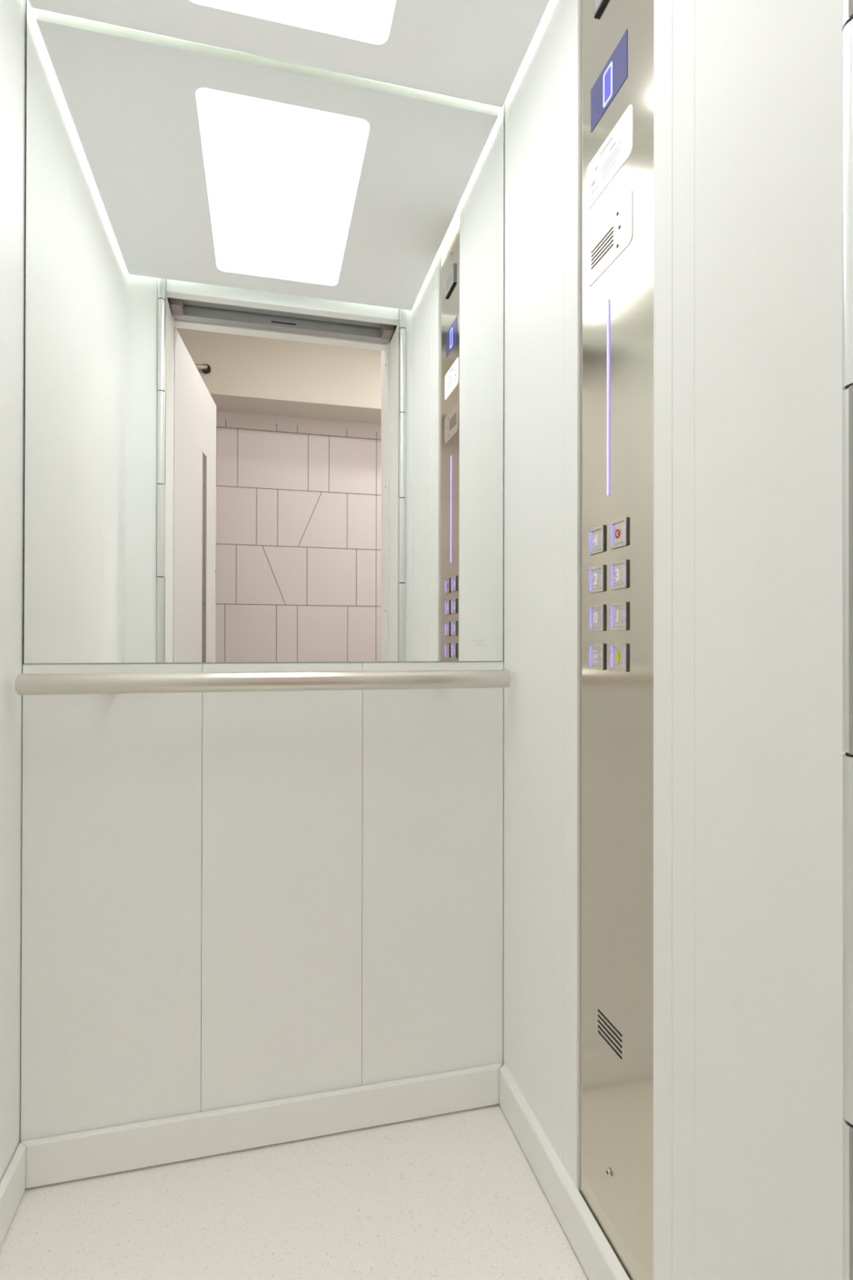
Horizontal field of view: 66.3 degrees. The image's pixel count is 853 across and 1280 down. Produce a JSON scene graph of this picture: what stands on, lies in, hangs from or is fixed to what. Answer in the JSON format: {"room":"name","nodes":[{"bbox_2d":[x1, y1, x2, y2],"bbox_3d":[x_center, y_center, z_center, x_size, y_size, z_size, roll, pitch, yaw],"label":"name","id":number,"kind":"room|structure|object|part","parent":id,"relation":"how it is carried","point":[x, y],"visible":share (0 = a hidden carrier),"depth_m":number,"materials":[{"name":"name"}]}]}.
{"room":"elevator interior","nodes":[
{"label":"elevator interior","id":0,"kind":"room"},
{"bbox_2d":[0,0,26,1182],"bbox_3d":[-0.629,-0.139,0.728,0.030,2.220,0.960,0,0,-14],"label":"wall","id":1,"kind":"structure","parent":0,"point":[13,13],"depth_m":1.12,"materials":[{"name":"white laminate"}]},
{"bbox_2d":[0,1142,25,1246],"bbox_3d":[-0.609,0.928,0.732,0.015,0.078,0.886,0,0,-14],"label":"baseboard","id":2,"kind":"structure","parent":1,"relation":"attached to","point":[12,1184],"depth_m":1.09,"materials":[{"name":"white"}]},
{"bbox_2d":[20,13,503,1142],"bbox_3d":[-0.283,-0.136,1.294,0.976,2.220,0.030,0,0,-14],"label":"wall","id":3,"kind":"structure","parent":0,"point":[229,900],"depth_m":1.26,"materials":[{"name":"white laminate"}]},
{"bbox_2d":[20,1062,502,1188],"bbox_3d":[-0.279,0.931,1.266,0.910,0.078,0.015,0,0,-14],"label":"baseboard","id":4,"kind":"structure","parent":3,"relation":"attached to","point":[60,1158],"depth_m":1.25,"materials":[{"name":"white"}]},
{"bbox_2d":[14,669,511,695],"bbox_3d":[-0.269,0.080,1.240,0.889,0.041,0.078,0,0,-14],"label":"handrail","id":5,"kind":"object","parent":3,"relation":"attached to","point":[25,684],"visible":1,"depth_m":1.19,"materials":[{"name":"silver metal"}]},
{"bbox_2d":[23,0,503,664],"bbox_3d":[-0.278,-0.573,1.283,0.909,1.236,0.006,0,0,-14],"label":"wall mirror","id":6,"kind":"object","parent":3,"relation":"attached to","point":[264,296],"visible":0.96,"depth_m":1.27,"materials":[{"name":"silver mirror"}]},
{"bbox_2d":[28,0,550,107],"bbox_3d":[-0.170,-1.136,0.862,0.891,0.018,0.846,0,0,-14],"label":"ceiling","id":7,"kind":"structure","parent":0,"point":[475,51],"depth_m":1.22,"materials":[{"name":"white paint"}]},
{"bbox_2d":[191,0,395,43],"bbox_3d":[-0.169,-1.163,0.867,0.392,0.066,0.710,0,0,-14],"label":"ceiling light","id":8,"kind":"object","parent":7,"relation":"attached to","point":[369,20],"visible":0.84,"depth_m":1.18,"materials":[{"name":"white plastic"}]},
{"bbox_2d":[0,1102,589,1279],"bbox_3d":[-0.161,0.992,0.794,0.976,0.040,1.050,0,0,-14],"label":"floor","id":9,"kind":"structure","parent":0,"point":[457,1195],"depth_m":1.10,"materials":[{"name":"stone"}]},
{"bbox_2d":[502,0,845,1279],"bbox_3d":[0.289,-0.136,0.957,0.030,2.220,0.960,0,0,-14],"label":"wall","id":10,"kind":"structure","parent":0,"point":[748,1115],"depth_m":0.74,"materials":[{"name":"white laminate"}]},
{"bbox_2d":[499,1063,630,1279],"bbox_3d":[0.259,0.931,0.975,0.020,0.078,0.837,0,0,-14],"label":"baseboard","id":11,"kind":"structure","parent":10,"relation":"attached to","point":[599,1261],"depth_m":1.09,"materials":[{"name":"white"}]},
{"bbox_2d":[579,0,653,1279],"bbox_3d":[0.276,-0.127,0.964,0.008,2.178,0.213,0,0,-14],"label":"control panel","id":12,"kind":"object","parent":10,"relation":"attached to","point":[616,718],"visible":1,"depth_m":0.95,"materials":[{"name":"silver metal"}]},
{"bbox_2d":[591,137,621,195],"bbox_3d":[0.271,-0.726,0.989,0.001,0.044,0.090,0,0,-14],"label":"print","id":13,"kind":"object","parent":12,"relation":"attached to","point":[593,182],"depth_m":0.98},
{"bbox_3d":[0.273,-0.722,0.984,0.001,0.072,0.135,0,0,-14],"label":"notice plate","id":14,"kind":"part","parent":12,"relation":"part of","materials":[{"name":"white"}]},
{"bbox_3d":[0.274,-0.598,0.981,0.001,0.076,0.130,0,0,-14],"label":"intercom plate","id":15,"kind":"part","parent":12,"relation":"part of","materials":[{"name":"silver metal"}]},
{"bbox_3d":[-0.058,-0.139,0.394,0.956,2.220,0.040,0,0,-14],"label":"wall","id":16,"kind":"structure","parent":0,"visible":0},
{"bbox_2d":[841,0,852,1279],"bbox_3d":[0.351,-0.095,0.432,0.059,2.108,0.201,0,0,-14],"label":"door","id":17,"kind":"structure","parent":16,"relation":"in","point":[846,5],"depth_m":0.52,"materials":[{"name":"white metal"}]}
]}

